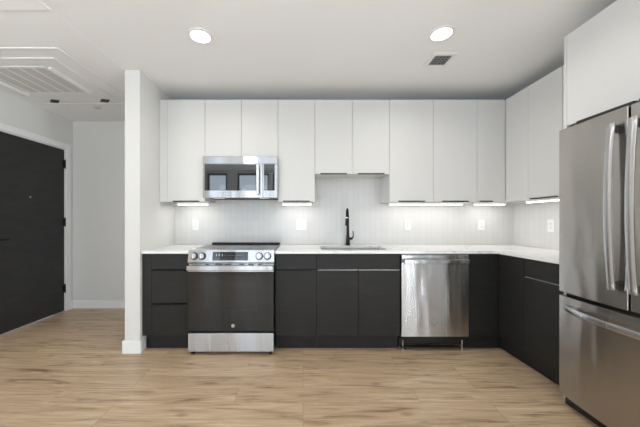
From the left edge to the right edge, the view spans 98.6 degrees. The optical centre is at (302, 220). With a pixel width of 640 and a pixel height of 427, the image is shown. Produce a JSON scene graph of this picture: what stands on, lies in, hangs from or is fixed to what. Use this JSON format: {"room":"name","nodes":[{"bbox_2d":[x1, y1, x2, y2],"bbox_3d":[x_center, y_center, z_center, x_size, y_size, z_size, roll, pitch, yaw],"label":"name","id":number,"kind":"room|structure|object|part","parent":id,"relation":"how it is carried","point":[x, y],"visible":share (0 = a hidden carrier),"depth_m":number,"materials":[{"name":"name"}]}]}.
{"room":"kitchen","nodes":[
{"label":"kitchen","id":0,"kind":"room"},
{"bbox_2d":[0,90,72,310],"bbox_3d":[-3.190,-0.080,0.920,0.120,2.540,5.640,0,0,0],"label":"wall","id":1,"kind":"structure","parent":0,"point":[16,112],"depth_m":3.29,"materials":[{"name":"white paint"}]},
{"bbox_2d":[0,131,65,334],"bbox_3d":[-3.130,0.129,3.174,0.091,2.107,0.918,0,0,0],"label":"door","id":2,"kind":"structure","parent":1,"relation":"in","point":[32,220],"depth_m":3.16,"materials":[{"name":"black paint"}]},
{"bbox_2d":[0,123,70,310],"bbox_3d":[-3.183,0.090,3.163,0.134,2.200,1.065,0,0,0],"label":"trim","id":3,"kind":"structure","parent":1,"relation":"attached to","point":[10,129],"depth_m":3.63,"materials":[{"name":"white paint"}]},
{"bbox_2d":[0,47,124,104],"bbox_3d":[-2.514,-1.345,2.665,1.213,0.007,1.050,0,0,0],"label":"trim","id":4,"kind":"structure","parent":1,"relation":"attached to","point":[1,48],"depth_m":2.49,"materials":[{"name":"white paint"}]},
{"bbox_2d":[73,121,124,299],"bbox_3d":[-2.425,-0.080,3.800,1.650,2.540,0.120,0,0,0],"label":"wall","id":5,"kind":"structure","parent":0,"point":[98,146],"depth_m":3.74,"materials":[{"name":"white paint"}]},
{"bbox_2d":[72,300,124,307],"bbox_3d":[-2.365,1.137,3.732,1.530,0.105,0.016,0,0,0],"label":"baseboard","id":6,"kind":"structure","parent":5,"relation":"attached to","point":[76,303],"depth_m":3.72,"materials":[{"name":"white paint"}]},
{"bbox_2d":[125,70,173,350],"bbox_3d":[-1.532,-0.080,3.105,0.135,2.540,1.270,0,0,0],"label":"wall","id":7,"kind":"structure","parent":0,"point":[149,222],"depth_m":2.47,"materials":[{"name":"white paint"}]},
{"bbox_2d":[0,0,124,120],"bbox_3d":[-2.365,-1.349,2.470,1.530,0.002,2.540,0,0,0],"label":"ceiling","id":8,"kind":"structure","parent":7,"relation":"attached to","point":[18,28],"depth_m":2.23,"materials":[{"name":"white paint"}]},
{"bbox_2d":[0,0,50,9],"bbox_3d":[-2.303,-1.343,1.600,1.395,0.010,0.300,0,0,0],"label":"ceiling access panel","id":9,"kind":"object","parent":8,"relation":"attached to","point":[4,4],"visible":1,"depth_m":1.71,"materials":[{"name":"white paint"}]},
{"bbox_2d":[0,57,112,96],"bbox_3d":[-2.550,-1.333,2.630,0.980,0.029,0.720,0,0,0],"label":"air conditioner","id":10,"kind":"object","parent":8,"relation":"attached to","point":[22,76],"visible":1,"depth_m":2.61,"materials":[{"name":"white paint"}]},
{"bbox_2d":[122,339,141,353],"bbox_3d":[-1.532,1.133,3.089,0.167,0.115,1.270,0,0,0],"label":"baseboard","id":11,"kind":"structure","parent":7,"relation":"attached to","point":[128,346],"depth_m":2.45,"materials":[{"name":"white paint"}]},
{"bbox_2d":[0,308,598,426],"bbox_3d":[-0.360,1.240,0.920,5.780,0.100,5.880,0,0,0],"label":"floor","id":12,"kind":"structure","parent":0,"point":[69,368],"depth_m":2.00,"materials":[{"name":"brown wood"}]},
{"bbox_2d":[142,254,189,347],"bbox_3d":[-1.244,0.746,2.817,0.438,0.889,0.647,0,0,0],"label":"base cabinet","id":13,"kind":"object","parent":12,"relation":"on","point":[164,276],"visible":0.69,"depth_m":2.50,"materials":[{"name":"grey laminate"}]},
{"bbox_3d":[-1.201,0.603,2.510,0.351,0.301,0.019,0,0,0],"label":"drawer","id":14,"kind":"part","parent":13,"relation":"part of","materials":[{"name":"grey laminate"}]},
{"bbox_3d":[-1.196,0.454,2.503,0.304,0.008,0.018,0,0,0],"label":"edge pull","id":15,"kind":"part","parent":13,"relation":"part of","materials":[{"name":"black metal"}]},
{"bbox_3d":[-1.201,0.904,2.510,0.351,0.288,0.019,0,0,0],"label":"drawer","id":16,"kind":"part","parent":13,"relation":"part of","materials":[{"name":"grey laminate"}]},
{"bbox_3d":[-1.196,0.762,2.503,0.304,0.008,0.018,0,0,0],"label":"edge pull","id":17,"kind":"part","parent":13,"relation":"part of","materials":[{"name":"black metal"}]},
{"bbox_3d":[-1.201,0.375,2.510,0.351,0.140,0.019,0,0,0],"label":"drawer","id":18,"kind":"part","parent":13,"relation":"part of","materials":[{"name":"grey laminate"}]},
{"bbox_2d":[141,245,205,253],"bbox_3d":[-1.242,0.288,2.812,0.443,0.024,0.659,0,0,0],"label":"countertop","id":19,"kind":"structure","parent":13,"relation":"on","point":[173,249],"depth_m":2.62,"materials":[{"name":"white stone"}]},
{"bbox_2d":[186,242,279,354],"bbox_3d":[-0.637,0.719,2.758,0.762,0.943,0.746,0,0,0],"label":"range","id":20,"kind":"object","parent":12,"relation":"on","point":[231,285],"visible":0.98,"depth_m":2.42,"materials":[{"name":"silver metal"}]},
{"bbox_3d":[-0.637,0.416,2.405,0.754,0.044,0.040,0,0,0],"label":"handle","id":21,"kind":"part","parent":20,"relation":"part of","materials":[{"name":"silver metal"}]},
{"bbox_3d":[-0.637,0.428,2.429,0.756,0.050,0.009,0,0,0],"label":"door trim","id":22,"kind":"part","parent":20,"relation":"part of","materials":[{"name":"silver metal"}]},
{"bbox_3d":[-0.637,0.714,2.428,0.754,0.517,0.006,0,0,0],"label":"door glass","id":23,"kind":"part","parent":20,"relation":"part of","materials":[{"name":"black glass"}]},
{"bbox_3d":[-0.637,1.077,2.447,0.756,0.163,0.045,0,0,0],"label":"drawer","id":24,"kind":"part","parent":20,"relation":"part of","materials":[{"name":"silver metal"}]},
{"bbox_3d":[-0.637,0.319,2.465,0.762,0.126,0.080,0,0,0],"label":"control panel","id":25,"kind":"part","parent":20,"relation":"part of","materials":[{"name":"silver metal"}]},
{"bbox_3d":[-0.637,0.689,2.450,0.756,0.573,0.039,0,0,0],"label":"oven door","id":26,"kind":"part","parent":20,"relation":"part of","materials":[{"name":"black plastic"}]},
{"bbox_2d":[195,244,279,250],"bbox_3d":[-0.637,0.273,2.805,0.758,0.024,0.636,0,0,0],"label":"cooktop","id":27,"kind":"object","parent":20,"relation":"in","point":[274,247],"depth_m":2.67,"materials":[{"name":"grey glass"}]},
{"bbox_3d":[-0.637,0.254,3.095,0.758,0.014,0.053,0,0,0],"label":"trim","id":28,"kind":"part","parent":20,"relation":"part of","materials":[{"name":"black plastic"}]},
{"bbox_2d":[275,254,315,347],"bbox_3d":[-0.065,0.746,2.817,0.374,0.889,0.647,0,0,0],"label":"base cabinet","id":29,"kind":"object","parent":12,"relation":"on","point":[295,274],"visible":0.9,"depth_m":2.50,"materials":[{"name":"grey laminate"}]},
{"bbox_3d":[-0.065,0.375,2.510,0.372,0.140,0.019,0,0,0],"label":"drawer","id":30,"kind":"part","parent":29,"relation":"part of","materials":[{"name":"grey laminate"}]},
{"bbox_3d":[-0.065,0.452,2.503,0.295,0.008,0.018,0,0,0],"label":"edge pull","id":31,"kind":"part","parent":29,"relation":"part of","materials":[{"name":"black metal"}]},
{"bbox_2d":[316,254,399,347],"bbox_3d":[0.502,0.746,2.817,0.758,0.889,0.649,0,0,0],"label":"base cabinet","id":32,"kind":"object","parent":12,"relation":"on","point":[355,308],"visible":0.92,"depth_m":2.50,"materials":[{"name":"grey laminate"}]},
{"bbox_3d":[0.313,0.750,2.510,0.376,0.596,0.019,0,0,0],"label":"door","id":33,"kind":"part","parent":32,"relation":"part of","materials":[{"name":"grey laminate"}]},
{"bbox_3d":[0.692,0.750,2.510,0.376,0.596,0.019,0,0,0],"label":"door","id":34,"kind":"part","parent":32,"relation":"part of","materials":[{"name":"grey laminate"}]},
{"bbox_2d":[398,254,469,350],"bbox_3d":[1.192,0.749,2.773,0.605,0.882,0.680,0,0,0],"label":"dishwasher","id":35,"kind":"object","parent":12,"relation":"on","point":[434,288],"visible":0.92,"depth_m":2.48,"materials":[{"name":"silver metal"}]},
{"bbox_3d":[1.171,1.162,2.532,0.549,0.012,0.028,0,0,0],"label":"toe trim","id":36,"kind":"part","parent":35,"relation":"part of","materials":[{"name":"black plastic"}]},
{"bbox_3d":[1.192,1.105,2.558,0.601,0.080,0.020,0,0,0],"label":"toe panel","id":37,"kind":"part","parent":35,"relation":"part of","materials":[{"name":"black plastic"}]},
{"bbox_3d":[1.188,0.366,2.458,0.579,0.042,0.050,0,0,0],"label":"handle","id":38,"kind":"part","parent":35,"relation":"part of","materials":[{"name":"silver metal"}]},
{"bbox_2d":[463,254,531,367],"bbox_3d":[1.954,0.746,2.682,0.908,0.889,0.919,0,0,0],"label":"base cabinet","id":39,"kind":"object","parent":12,"relation":"on","point":[495,280],"visible":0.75,"depth_m":2.50,"materials":[{"name":"grey laminate"}]},
{"bbox_2d":[275,245,558,263],"bbox_3d":[1.078,0.288,2.498,2.662,0.024,1.289,0,0,0],"label":"countertop","id":40,"kind":"structure","parent":39,"relation":"on","point":[534,253],"depth_m":2.53,"materials":[{"name":"white stone"}]},
{"bbox_2d":[345,208,353,244],"bbox_3d":[0.483,0.072,2.988,0.092,0.408,0.221,0,0,26],"label":"faucet","id":41,"kind":"object","parent":40,"relation":"on","point":[348,238],"visible":0.97,"depth_m":3.05,"materials":[{"name":"black metal"}]},
{"bbox_3d":[0.480,0.022,2.983,0.033,0.308,0.201,0,0,14],"label":"spout","id":42,"kind":"part","parent":41,"relation":"part of","materials":[{"name":"black metal"}]},
{"bbox_2d":[320,248,388,269],"bbox_3d":[0.495,0.405,2.800,0.680,0.208,0.440,0,0,0],"label":"sink","id":43,"kind":"object","parent":40,"relation":"in","point":[321,248],"visible":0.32,"depth_m":3.00,"materials":[{"name":"silver metal"}]},
{"bbox_3d":[1.639,0.676,2.510,0.274,0.743,0.019,0,0,0],"label":"door","id":44,"kind":"part","parent":39,"relation":"part of","materials":[{"name":"grey laminate"}]},
{"bbox_3d":[1.786,0.676,2.360,0.019,0.743,0.274,0,0,0],"label":"door","id":45,"kind":"part","parent":39,"relation":"part of","materials":[{"name":"grey laminate"}]},
{"bbox_2d":[523,258,563,384],"bbox_3d":[2.089,0.746,2.037,0.638,0.889,0.367,0,0,0],"label":"base cabinet","id":46,"kind":"object","parent":12,"relation":"on","point":[541,292],"visible":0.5,"depth_m":2.05,"materials":[{"name":"grey laminate"}]},
{"bbox_3d":[1.786,0.375,2.037,0.019,0.140,0.366,0,0,0],"label":"drawer","id":47,"kind":"part","parent":46,"relation":"part of","materials":[{"name":"grey laminate"}]},
{"bbox_3d":[1.780,0.450,2.031,0.019,0.003,0.339,0,0,0],"label":"edge pull","id":48,"kind":"part","parent":46,"relation":"part of","materials":[{"name":"grey metal"}]},
{"bbox_2d":[559,99,639,426],"bbox_3d":[1.971,0.290,1.373,0.778,1.800,0.835,0,0,0],"label":"refrigerator","id":49,"kind":"object","parent":12,"relation":"on","point":[599,155],"visible":1,"depth_m":1.52,"materials":[{"name":"grey metal"}]},
{"bbox_3d":[1.695,-0.062,1.590,0.105,1.040,0.400,0,0,0],"label":"door","id":50,"kind":"part","parent":49,"relation":"part of","materials":[{"name":"silver metal"}]},
{"bbox_2d":[559,293,639,426],"bbox_3d":[1.666,0.784,1.373,0.168,0.668,0.835,0,0,0],"label":"freezer","id":51,"kind":"object","parent":49,"relation":"in","point":[599,339],"depth_m":1.52,"materials":[{"name":"silver metal"}]},
{"bbox_3d":[1.605,-0.072,1.441,0.035,0.870,0.037,0,0,0],"label":"handle","id":52,"kind":"part","parent":49,"relation":"part of","materials":[{"name":"silver metal"}]},
{"bbox_3d":[1.631,0.335,1.441,0.034,0.040,0.020,0,0,0],"label":"handle mount","id":53,"kind":"part","parent":49,"relation":"part of","materials":[{"name":"black plastic"}]},
{"bbox_3d":[1.605,-0.072,1.343,0.035,0.870,0.037,0,0,0],"label":"handle","id":54,"kind":"part","parent":49,"relation":"part of","materials":[{"name":"silver metal"}]},
{"bbox_3d":[1.695,-0.062,1.167,0.105,1.040,0.425,0,0,0],"label":"door","id":55,"kind":"part","parent":49,"relation":"part of","materials":[{"name":"silver metal"}]},
{"bbox_2d":[564,0,639,397],"bbox_3d":[2.079,-0.022,1.376,0.644,2.425,0.952,0,0,0],"label":"refrigerator surround","id":56,"kind":"object","parent":12,"relation":"on","point":[602,55],"visible":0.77,"depth_m":1.61,"materials":[{"name":"white laminate"}]},
{"bbox_3d":[2.079,-0.022,1.843,0.644,2.425,0.019,0,0,0],"label":"panel","id":57,"kind":"part","parent":56,"relation":"part of","materials":[{"name":"white laminate"}]},
{"bbox_3d":[1.767,-0.931,1.604,0.020,0.603,0.454,0,0,0],"label":"door","id":58,"kind":"part","parent":56,"relation":"part of","materials":[{"name":"white laminate"}]},
{"bbox_2d":[42,0,616,99],"bbox_3d":[-0.360,-1.400,0.920,5.780,0.100,5.880,0,0,0],"label":"ceiling","id":59,"kind":"structure","parent":0,"point":[259,49],"depth_m":2.11,"materials":[{"name":"white paint"}]},
{"bbox_2d":[187,28,212,43],"bbox_3d":[-0.750,-1.346,2.010,0.174,0.007,0.174,0,0,0],"label":"recessed light","id":60,"kind":"object","parent":59,"relation":"in","point":[198,35],"visible":1,"depth_m":2.00,"materials":[{"name":"white paint"}]},
{"bbox_2d":[423,53,457,66],"bbox_3d":[1.150,-1.346,2.310,0.200,0.008,0.200,0,0,0],"label":"ceiling vent","id":61,"kind":"object","parent":59,"relation":"in","point":[436,59],"visible":1,"depth_m":2.30,"materials":[{"name":"white metal"}]},
{"bbox_2d":[428,25,454,41],"bbox_3d":[1.000,-1.346,1.985,0.174,0.007,0.174,0,0,0],"label":"recessed light","id":62,"kind":"object","parent":59,"relation":"in","point":[442,33],"visible":1,"depth_m":1.98,"materials":[{"name":"white paint"}]},
{"bbox_3d":[2.470,-0.080,0.621,0.120,2.540,5.043,0,0,0],"label":"wall","id":63,"kind":"structure","parent":0,"visible":0},
{"bbox_2d":[514,201,558,249],"bbox_3d":[2.406,0.037,2.498,0.008,0.475,1.275,0,0,0],"label":"backsplash","id":64,"kind":"structure","parent":63,"relation":"attached to","point":[530,219],"depth_m":2.83,"materials":[{"name":"white tile"}]},
{"bbox_2d":[528,65,563,199],"bbox_3d":[2.229,-0.712,2.189,0.344,1.046,0.672,0,0,0],"label":"upper cabinet","id":65,"kind":"object","parent":63,"relation":"attached to","point":[545,95],"visible":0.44,"depth_m":2.35,"materials":[{"name":"white"}]},
{"bbox_2d":[525,197,558,202],"bbox_3d":[2.160,-0.183,2.430,0.044,0.030,0.440,0,0,0],"label":"light","id":66,"kind":"object","parent":65,"relation":"attached to","point":[555,198],"visible":0.51,"depth_m":2.45,"materials":[{"name":"white plastic"}]},
{"bbox_2d":[526,200,558,202],"bbox_3d":[2.160,-0.172,2.430,0.032,0.007,0.420,0,0,0],"label":"diffuser","id":67,"kind":"object","parent":66,"relation":"attached to","point":[527,201],"depth_m":2.51,"materials":[{"name":"white plastic"}]},
{"bbox_3d":[2.064,-0.196,2.358,0.014,0.013,0.276,0,0,0],"label":"edge pull","id":68,"kind":"part","parent":65,"relation":"part of","materials":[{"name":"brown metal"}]},
{"bbox_3d":[2.076,-0.713,2.021,0.019,1.040,0.335,0,0,0],"label":"door","id":69,"kind":"part","parent":65,"relation":"part of","materials":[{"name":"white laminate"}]},
{"bbox_2d":[548,219,554,231],"bbox_3d":[2.397,0.050,2.660,0.009,0.120,0.072,0,0,0],"label":"wall outlet","id":70,"kind":"object","parent":63,"relation":"attached to","point":[551,222],"visible":1,"depth_m":2.65,"materials":[{"name":"white plastic"}]},
{"bbox_3d":[0.475,-0.080,3.203,4.110,2.540,0.120,0,0,0],"label":"wall","id":71,"kind":"structure","parent":0,"visible":0},
{"bbox_2d":[160,100,214,202],"bbox_3d":[-1.232,-0.712,2.965,0.462,1.046,0.338,0,0,0],"label":"upper cabinet","id":72,"kind":"object","parent":71,"relation":"attached to","point":[182,122],"visible":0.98,"depth_m":2.81,"materials":[{"name":"white wood"}]},
{"bbox_3d":[-1.192,-0.713,2.816,0.380,1.040,0.019,0,0,0],"label":"door","id":73,"kind":"part","parent":72,"relation":"part of","materials":[{"name":"white laminate"}]},
{"bbox_2d":[177,202,208,204],"bbox_3d":[-1.190,-0.183,2.980,0.340,0.030,0.044,0,0,0],"label":"light","id":74,"kind":"object","parent":72,"relation":"attached to","point":[178,203],"visible":1,"depth_m":2.96,"materials":[{"name":"white plastic"}]},
{"bbox_2d":[178,204,207,204],"bbox_3d":[-1.190,-0.172,2.980,0.320,0.007,0.032,0,0,0],"label":"diffuser","id":75,"kind":"object","parent":74,"relation":"attached to","point":[178,204],"depth_m":2.96,"materials":[{"name":"white plastic"}]},
{"bbox_2d":[192,220,198,229],"bbox_3d":[-1.223,0.050,3.130,0.072,0.120,0.009,0,0,0],"label":"wall outlet","id":76,"kind":"object","parent":71,"relation":"attached to","point":[195,223],"visible":1,"depth_m":3.13,"materials":[{"name":"white plastic"}]},
{"bbox_2d":[205,100,277,156],"bbox_3d":[-0.627,-0.942,2.970,0.744,0.587,0.328,0,0,0],"label":"upper cabinet","id":77,"kind":"object","parent":71,"relation":"attached to","point":[232,127],"visible":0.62,"depth_m":2.81,"materials":[{"name":"white wood"}]},
{"bbox_3d":[-0.814,-0.941,2.816,0.370,0.585,0.019,0,0,0],"label":"door","id":78,"kind":"part","parent":77,"relation":"part of","materials":[{"name":"white laminate"}]},
{"bbox_2d":[203,156,277,199],"bbox_3d":[-0.628,-0.433,2.920,0.748,0.418,0.426,0,0,0],"label":"microwave","id":79,"kind":"object","parent":77,"relation":"attached to","point":[224,177],"visible":0.95,"depth_m":2.75,"materials":[{"name":"grey metal"}]},
{"bbox_3d":[-0.702,-0.397,2.764,0.600,0.338,0.025,0,0,0],"label":"door","id":80,"kind":"part","parent":79,"relation":"part of","materials":[{"name":"black glass"}]},
{"bbox_3d":[-0.447,-0.407,2.731,0.030,0.299,0.048,0,0,0],"label":"handle","id":81,"kind":"part","parent":79,"relation":"part of","materials":[{"name":"silver metal"}]},
{"bbox_3d":[-0.327,-0.397,2.764,0.146,0.338,0.025,0,0,0],"label":"control panel","id":82,"kind":"part","parent":79,"relation":"part of","materials":[{"name":"silver metal"}]},
{"bbox_3d":[-0.441,-0.941,2.816,0.370,0.585,0.019,0,0,0],"label":"door","id":83,"kind":"part","parent":77,"relation":"part of","materials":[{"name":"white laminate"}]},
{"bbox_2d":[278,100,314,202],"bbox_3d":[-0.067,-0.712,2.965,0.376,1.046,0.338,0,0,0],"label":"upper cabinet","id":84,"kind":"object","parent":71,"relation":"attached to","point":[296,118],"visible":0.98,"depth_m":2.81,"materials":[{"name":"white"}]},
{"bbox_2d":[282,202,311,204],"bbox_3d":[-0.066,-0.183,2.980,0.330,0.030,0.044,0,0,0],"label":"light","id":85,"kind":"object","parent":84,"relation":"attached to","point":[283,203],"visible":1,"depth_m":2.96,"materials":[{"name":"white plastic"}]},
{"bbox_2d":[296,220,305,229],"bbox_3d":[-0.020,0.050,3.130,0.118,0.120,0.009,0,0,0],"label":"wall switch","id":86,"kind":"object","parent":71,"relation":"attached to","point":[300,224],"visible":1,"depth_m":3.13,"materials":[{"name":"white plastic"}]},
{"bbox_2d":[174,178,513,244],"bbox_3d":[0.472,-0.193,3.139,3.875,0.935,0.008,0,0,0],"label":"backsplash","id":87,"kind":"structure","parent":71,"relation":"attached to","point":[372,222],"depth_m":3.13,"materials":[{"name":"white tile"}]},
{"bbox_2d":[315,100,388,177],"bbox_3d":[0.502,-0.853,2.965,0.760,0.765,0.338,0,0,0],"label":"upper cabinet","id":88,"kind":"object","parent":71,"relation":"attached to","point":[352,136],"visible":1,"depth_m":2.81,"materials":[{"name":"white"}]},
{"bbox_3d":[0.312,-0.854,2.816,0.378,0.759,0.019,0,0,0],"label":"door","id":89,"kind":"part","parent":88,"relation":"part of","materials":[{"name":"white laminate"}]},
{"bbox_3d":[0.693,-0.854,2.816,0.378,0.759,0.019,0,0,0],"label":"door","id":90,"kind":"part","parent":88,"relation":"part of","materials":[{"name":"white laminate"}]},
{"bbox_2d":[404,220,410,229],"bbox_3d":[1.190,0.050,3.130,0.072,0.120,0.009,0,0,0],"label":"wall outlet","id":91,"kind":"object","parent":71,"relation":"attached to","point":[407,223],"visible":1,"depth_m":3.13,"materials":[{"name":"white plastic"}]},
{"bbox_2d":[381,100,476,202],"bbox_3d":[1.329,-0.712,2.965,0.892,1.046,0.338,0,0,0],"label":"upper cabinet","id":92,"kind":"object","parent":71,"relation":"attached to","point":[433,143],"visible":0.99,"depth_m":2.81,"materials":[{"name":"white wood"}]},
{"bbox_3d":[1.106,-0.713,2.816,0.444,1.040,0.019,0,0,0],"label":"door","id":93,"kind":"part","parent":92,"relation":"part of","materials":[{"name":"white laminate"}]},
{"bbox_2d":[388,202,463,204],"bbox_3d":[1.330,-0.183,2.980,0.800,0.030,0.044,0,0,0],"label":"light","id":94,"kind":"object","parent":92,"relation":"attached to","point":[389,203],"visible":1,"depth_m":2.96,"materials":[{"name":"white plastic"}]},
{"bbox_2d":[389,204,461,204],"bbox_3d":[1.330,-0.172,2.980,0.780,0.007,0.032,0,0,0],"label":"diffuser","id":95,"kind":"object","parent":94,"relation":"attached to","point":[389,204],"depth_m":2.96,"materials":[{"name":"white plastic"}]},
{"bbox_3d":[1.553,-0.713,2.816,0.444,1.040,0.019,0,0,0],"label":"door","id":96,"kind":"part","parent":92,"relation":"part of","materials":[{"name":"white laminate"}]},
{"bbox_2d":[478,220,483,229],"bbox_3d":[2.030,0.050,3.130,0.072,0.120,0.009,0,0,0],"label":"wall outlet","id":97,"kind":"object","parent":71,"relation":"attached to","point":[480,222],"visible":1,"depth_m":3.13,"materials":[{"name":"white plastic"}]},
{"bbox_2d":[464,87,529,202],"bbox_3d":[2.089,-0.712,2.830,0.624,1.046,0.607,0,0,0],"label":"upper cabinet","id":98,"kind":"object","parent":71,"relation":"attached to","point":[502,125],"visible":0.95,"depth_m":2.81,"materials":[{"name":"white"}]},
{"bbox_2d":[473,202,506,204],"bbox_3d":[2.020,-0.183,2.980,0.340,0.030,0.044,0,0,0],"label":"light","id":99,"kind":"object","parent":98,"relation":"attached to","point":[474,203],"visible":1,"depth_m":2.96,"materials":[{"name":"white plastic"}]},
{"bbox_2d":[474,204,504,204],"bbox_3d":[2.020,-0.172,2.980,0.320,0.007,0.032,0,0,0],"label":"diffuser","id":100,"kind":"object","parent":99,"relation":"attached to","point":[474,204],"depth_m":2.96,"materials":[{"name":"white plastic"}]},
{"bbox_3d":[1.921,-0.713,2.816,0.288,1.040,0.019,0,0,0],"label":"door","id":101,"kind":"part","parent":98,"relation":"part of","materials":[{"name":"white laminate"}]},
{"bbox_3d":[2.076,-0.713,2.665,0.019,1.040,0.276,0,0,0],"label":"door","id":102,"kind":"part","parent":98,"relation":"part of","materials":[{"name":"white laminate"}]}
]}

